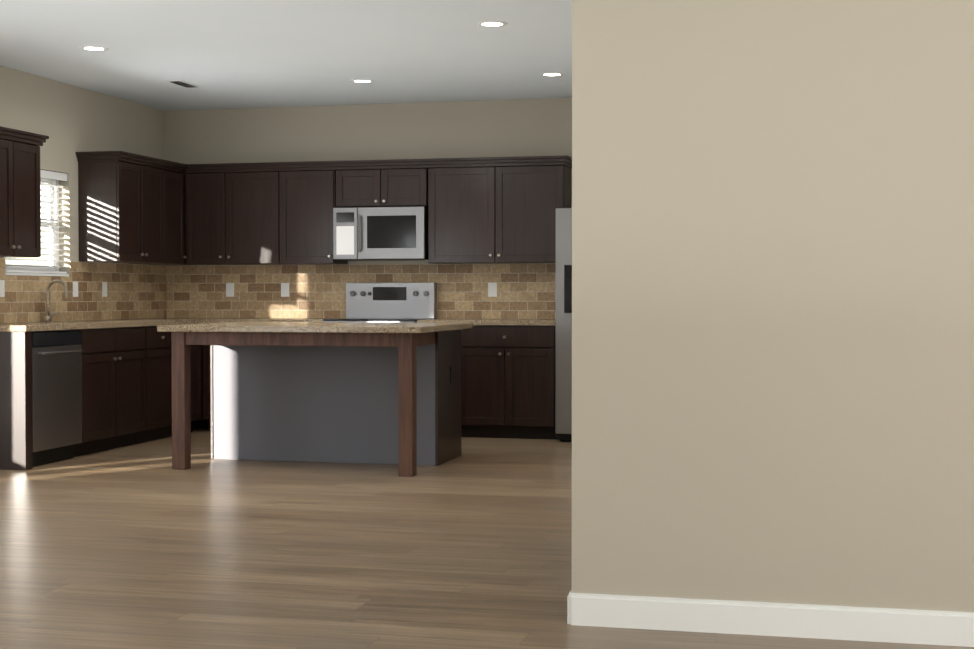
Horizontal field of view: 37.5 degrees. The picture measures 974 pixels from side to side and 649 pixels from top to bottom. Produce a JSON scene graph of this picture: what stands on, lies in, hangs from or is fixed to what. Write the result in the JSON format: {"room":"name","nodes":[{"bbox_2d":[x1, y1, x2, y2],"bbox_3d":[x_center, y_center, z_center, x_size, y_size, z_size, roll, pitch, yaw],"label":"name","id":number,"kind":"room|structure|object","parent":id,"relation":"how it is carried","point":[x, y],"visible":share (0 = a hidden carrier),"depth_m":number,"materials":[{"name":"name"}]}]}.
{"room":"kitchen","nodes":[
{"label":"kitchen","id":0,"kind":"room"},
{"bbox_2d":[0,65,167,322],"bbox_3d":[-4.193,-0.378,6.790,0.150,2.700,11.850,0,1,13],"label":"wall","id":1,"kind":"structure","parent":0,"point":[74,119],"depth_m":10.84,"materials":[{"name":"paint"}]},
{"bbox_2d":[0,280,4,296],"bbox_3d":[-3.354,-0.248,9.909,0.006,0.116,0.072,0,1,13],"label":"outlet","id":2,"kind":"object","parent":1,"relation":"attached to","point":[2,282],"depth_m":9.92,"materials":[{"name":"white plastic"}]},
{"bbox_2d":[0,130,23,257],"bbox_3d":[-3.318,-0.842,9.371,0.338,0.785,0.394,0,1,13],"label":"upper cabinet","id":3,"kind":"object","parent":1,"relation":"attached to","point":[11,204],"depth_m":9.43,"materials":[{"name":"brown wood"}]},
{"bbox_2d":[20,134,43,257],"bbox_3d":[-3.254,-0.847,9.639,0.338,0.785,0.394,0,1,13],"label":"upper cabinet","id":4,"kind":"object","parent":1,"relation":"attached to","point":[29,147],"depth_m":9.68,"materials":[{"name":"brown wood"}]},
{"bbox_2d":[6,177,68,276],"bbox_3d":[-3.323,-0.740,10.406,0.141,0.774,0.874,0,1,13],"label":"window","id":5,"kind":"structure","parent":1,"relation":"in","point":[45,181],"depth_m":10.77,"materials":[{"name":"white plastic"}]},
{"bbox_2d":[6,170,66,273],"bbox_3d":[-3.286,-0.750,10.397,0.072,0.752,0.864,0,1,13],"label":"window blinds","id":6,"kind":"object","parent":5,"relation":"attached to","point":[53,175],"visible":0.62,"depth_m":10.62,"materials":[{"name":"white plastic"}]},
{"bbox_2d":[73,282,77,296],"bbox_3d":[-3.121,-0.268,10.881,0.006,0.116,0.072,0,1,13],"label":"outlet","id":7,"kind":"object","parent":1,"relation":"attached to","point":[75,284],"depth_m":10.88,"materials":[{"name":"white plastic"}]},
{"bbox_2d":[0,258,167,322],"bbox_3d":[-3.151,-0.253,10.790,0.009,0.448,3.210,0,1,13],"label":"backsplash","id":8,"kind":"structure","parent":1,"relation":"attached to","point":[134,291],"depth_m":11.11,"materials":[{"name":"tile"}]},
{"bbox_2d":[102,282,106,296],"bbox_3d":[-3.016,-0.276,11.318,0.006,0.116,0.072,0,1,13],"label":"outlet","id":9,"kind":"object","parent":1,"relation":"attached to","point":[104,284],"depth_m":11.31,"materials":[{"name":"white plastic"}]},
{"bbox_2d":[77,154,147,264],"bbox_3d":[-2.900,-0.877,11.113,0.338,0.785,0.439,0,1,13],"label":"upper cabinet","id":10,"kind":"object","parent":1,"relation":"attached to","point":[133,208],"depth_m":10.92,"materials":[{"name":"brown wood"}]},
{"bbox_2d":[148,162,163,264],"bbox_3d":[-2.818,-0.884,11.454,0.338,0.785,0.498,0,1,13],"label":"upper cabinet","id":11,"kind":"object","parent":1,"relation":"attached to","point":[153,167],"depth_m":11.44,"materials":[{"name":"brown wood"}]},
{"bbox_2d":[160,162,187,264],"bbox_3d":[-2.704,-0.891,11.791,0.402,0.785,0.447,0,1,13],"label":"upper cabinet","id":12,"kind":"object","parent":1,"relation":"attached to","point":[173,179],"depth_m":11.78,"materials":[{"name":"brown wood"}]},
{"bbox_2d":[0,0,571,110],"bbox_3d":[0.256,-1.756,5.694,9.300,0.100,11.850,0,1,13],"label":"ceiling","id":13,"kind":"structure","parent":0,"point":[231,54],"depth_m":9.28,"materials":[{"name":"paint"}]},
{"bbox_2d":[79,46,108,50],"bbox_3d":[-2.527,-1.773,9.227,0.183,0.006,0.183,0,1,7],"label":"recessed light","id":14,"kind":"object","parent":13,"relation":"in","point":[89,48],"depth_m":9.22,"materials":[{"name":"white plastic"}]},
{"bbox_2d":[165,80,200,87],"bbox_3d":[-2.274,-1.802,10.750,0.130,0.010,0.340,0,1,13],"label":"ceiling vent","id":15,"kind":"object","parent":13,"relation":"in","point":[183,83],"visible":1,"depth_m":10.70,"materials":[{"name":"white plastic"}]},
{"bbox_2d":[350,79,373,82],"bbox_3d":[-0.924,-1.802,10.631,0.183,0.006,0.183,-1,1,-26],"label":"recessed light","id":16,"kind":"object","parent":13,"relation":"in","point":[355,80],"depth_m":10.62,"materials":[{"name":"white plastic"}]},
{"bbox_2d":[477,21,507,26],"bbox_3d":[0.030,-1.757,8.397,0.183,0.006,0.183,0,1,7],"label":"recessed light","id":17,"kind":"object","parent":13,"relation":"in","point":[481,24],"depth_m":8.39,"materials":[{"name":"white plastic"}]},
{"bbox_2d":[540,72,564,76],"bbox_3d":[0.468,-1.795,10.307,0.183,0.006,0.183,0,1,7],"label":"recessed light","id":18,"kind":"object","parent":13,"relation":"in","point":[548,74],"depth_m":10.30,"materials":[{"name":"white plastic"}]},
{"bbox_2d":[168,98,563,424],"bbox_3d":[-0.450,-0.480,11.907,4.740,2.700,0.150,0,1,13],"label":"wall","id":19,"kind":"structure","parent":0,"point":[518,127],"depth_m":11.93,"materials":[{"name":"paint"}]},
{"bbox_2d":[188,166,231,264],"bbox_3d":[-2.291,-0.896,12.057,0.442,0.785,0.397,0,1,13],"label":"upper cabinet","id":20,"kind":"object","parent":19,"relation":"attached to","point":[209,187],"depth_m":11.92,"materials":[{"name":"brown wood"}]},
{"bbox_2d":[226,283,233,296],"bbox_3d":[-2.191,-0.295,12.238,0.072,0.116,0.005,0,1,13],"label":"outlet","id":21,"kind":"object","parent":19,"relation":"attached to","point":[229,286],"depth_m":12.24,"materials":[{"name":"white plastic"}]},
{"bbox_2d":[232,166,267,264],"bbox_3d":[-1.898,-0.895,11.993,0.598,0.785,0.338,0,1,13],"label":"upper cabinet","id":22,"kind":"object","parent":19,"relation":"attached to","point":[249,183],"depth_m":11.84,"materials":[{"name":"brown wood"}]},
{"bbox_2d":[281,283,288,296],"bbox_3d":[-1.705,-0.292,12.122,0.072,0.116,0.005,0,1,13],"label":"outlet","id":23,"kind":"object","parent":19,"relation":"attached to","point":[284,286],"depth_m":12.12,"materials":[{"name":"white plastic"}]},
{"bbox_2d":[268,166,347,264],"bbox_3d":[-1.465,-0.892,11.889,0.539,0.785,0.338,0,1,13],"label":"upper cabinet","id":24,"kind":"object","parent":19,"relation":"attached to","point":[301,199],"depth_m":11.74,"materials":[{"name":"brown wood"}]},
{"bbox_2d":[336,166,371,207],"bbox_3d":[-0.977,-1.120,11.768,0.444,0.325,0.338,0,1,13],"label":"upper cabinet","id":25,"kind":"object","parent":19,"relation":"attached to","point":[353,183],"depth_m":11.62,"materials":[{"name":"brown wood"}]},
{"bbox_2d":[168,263,555,318],"bbox_3d":[-1.047,-0.276,11.970,3.549,0.448,0.010,0,1,13],"label":"backsplash","id":26,"kind":"structure","parent":19,"relation":"attached to","point":[524,291],"depth_m":12.02,"materials":[{"name":"tile"}]},
{"bbox_2d":[372,162,427,206],"bbox_3d":[-0.660,-1.119,11.692,0.444,0.325,0.338,0,1,13],"label":"upper cabinet","id":27,"kind":"object","parent":19,"relation":"attached to","point":[394,184],"depth_m":11.53,"materials":[{"name":"brown wood"}]},
{"bbox_2d":[333,206,427,260],"bbox_3d":[-0.831,-0.737,11.687,0.764,0.422,0.442,0,1,13],"label":"over-the-range microwave","id":28,"kind":"object","parent":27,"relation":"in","point":[380,233],"visible":1,"depth_m":11.51,"materials":[{"name":"silver metal"}]},
{"bbox_2d":[426,162,483,263],"bbox_3d":[-0.137,-0.886,11.571,0.612,0.785,0.338,0,1,13],"label":"upper cabinet","id":29,"kind":"object","parent":19,"relation":"attached to","point":[455,206],"depth_m":11.43,"materials":[{"name":"brown wood"}]},
{"bbox_2d":[488,283,496,296],"bbox_3d":[0.045,-0.284,11.702,0.072,0.116,0.005,0,1,13],"label":"outlet","id":30,"kind":"object","parent":19,"relation":"attached to","point":[492,289],"depth_m":11.70,"materials":[{"name":"white plastic"}]},
{"bbox_2d":[484,158,571,263],"bbox_3d":[0.343,-0.884,11.456,0.612,0.785,0.338,0,1,13],"label":"upper cabinet","id":31,"kind":"object","parent":19,"relation":"attached to","point":[521,199],"depth_m":11.31,"materials":[{"name":"brown wood"}]},
{"bbox_2d":[0,424,973,648],"bbox_3d":[0.256,1.044,5.751,9.300,0.100,11.850,0,1,13],"label":"floor","id":32,"kind":"structure","parent":0,"point":[143,545],"depth_m":6.10,"materials":[{"name":"brown wood"}]},
{"bbox_2d":[31,330,81,466],"bbox_3d":[-3.112,0.479,9.552,0.650,0.877,0.620,0,1,13],"label":"dishwasher","id":33,"kind":"object","parent":32,"relation":"on","point":[56,395],"visible":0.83,"depth_m":9.46,"materials":[{"name":"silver metal"}]},
{"bbox_2d":[0,353,151,460],"bbox_3d":[-2.945,0.571,10.354,0.618,0.660,1.004,0,1,13],"label":"base cabinet","id":34,"kind":"object","parent":32,"relation":"on","point":[117,387],"depth_m":10.04,"materials":[{"name":"black wood"}]},
{"bbox_2d":[77,326,171,439],"bbox_3d":[-2.785,0.448,11.017,0.618,0.880,0.611,0,1,13],"label":"base cabinet","id":35,"kind":"object","parent":32,"relation":"on","point":[144,339],"depth_m":10.84,"materials":[{"name":"black wood"}]},
{"bbox_2d":[190,345,207,431],"bbox_3d":[-2.648,0.439,11.462,0.677,0.880,0.554,0,1,13],"label":"base cabinet","id":36,"kind":"object","parent":32,"relation":"on","point":[198,353],"depth_m":11.61,"materials":[{"name":"black wood"}]},
{"bbox_2d":[208,345,210,430],"bbox_3d":[-1.749,0.432,11.810,1.043,0.880,0.677,0,1,13],"label":"base cabinet","id":37,"kind":"object","parent":32,"relation":"on","point":[209,429],"depth_m":11.65,"materials":[{"name":"black wood"}]},
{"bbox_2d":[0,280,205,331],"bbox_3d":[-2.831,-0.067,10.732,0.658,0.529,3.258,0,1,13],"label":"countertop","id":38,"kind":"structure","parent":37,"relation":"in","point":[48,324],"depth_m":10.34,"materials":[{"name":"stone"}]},
{"bbox_2d":[206,318,331,322],"bbox_3d":[-1.718,-0.029,11.815,1.000,0.039,0.635,0,1,13],"label":"countertop","id":39,"kind":"structure","parent":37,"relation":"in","point":[208,320],"depth_m":11.55,"materials":[{"name":"stone"}]},
{"bbox_2d":[171,330,460,476],"bbox_3d":[-1.089,0.477,9.548,1.606,0.880,1.208,0,1,13],"label":"kitchen island","id":40,"kind":"object","parent":32,"relation":"on","point":[363,392],"depth_m":9.50,"materials":[{"name":"grey paint"}]},
{"bbox_2d":[157,322,472,333],"bbox_3d":[-1.094,0.017,9.531,1.740,0.039,1.310,0,1,13],"label":"island countertop","id":41,"kind":"structure","parent":40,"relation":"on","point":[227,327],"depth_m":9.01,"materials":[{"name":"beige stone"}]},
{"bbox_2d":[323,283,436,322],"bbox_3d":[-0.864,0.269,11.570,0.770,1.215,0.704,0,1,13],"label":"range","id":42,"kind":"object","parent":32,"relation":"on","point":[394,302],"visible":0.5,"depth_m":11.80,"materials":[{"name":"silver metal"}]},
{"bbox_2d":[461,325,556,438],"bbox_3d":[0.178,0.441,11.378,0.844,0.880,0.618,0,1,13],"label":"base cabinet","id":43,"kind":"object","parent":32,"relation":"on","point":[507,381],"depth_m":11.08,"materials":[{"name":"black wood"}]},
{"bbox_2d":[417,319,555,325],"bbox_3d":[0.061,-0.020,11.388,1.100,0.039,0.633,0,1,13],"label":"countertop","id":44,"kind":"structure","parent":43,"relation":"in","point":[549,322],"depth_m":11.08,"materials":[{"name":"stone"}]},
{"bbox_2d":[555,208,571,441],"bbox_3d":[1.033,0.005,11.036,0.905,1.765,0.810,0,1,13],"label":"refrigerator","id":45,"kind":"object","parent":32,"relation":"on","point":[563,378],"visible":0.23,"depth_m":10.79,"materials":[{"name":"grey metal"}]},
{"bbox_2d":[564,0,619,594],"bbox_3d":[1.152,-0.404,8.104,0.150,2.700,6.800,0,1,13],"label":"wall","id":46,"kind":"structure","parent":0,"point":[592,114],"depth_m":4.80,"materials":[{"name":"paint"}]},
{"bbox_2d":[567,590,973,646],"bbox_3d":[0.256,0.940,5.749,9.000,0.107,11.550,0,1,13],"label":"baseboard","id":47,"kind":"structure","parent":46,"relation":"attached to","point":[914,626],"depth_m":4.67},
{"bbox_2d":[620,0,973,611],"bbox_3d":[2.461,-0.329,4.371,4.080,2.700,0.150,0,1,13],"label":"wall","id":48,"kind":"structure","parent":0,"point":[772,300],"depth_m":4.65,"materials":[{"name":"paint"}]}
]}

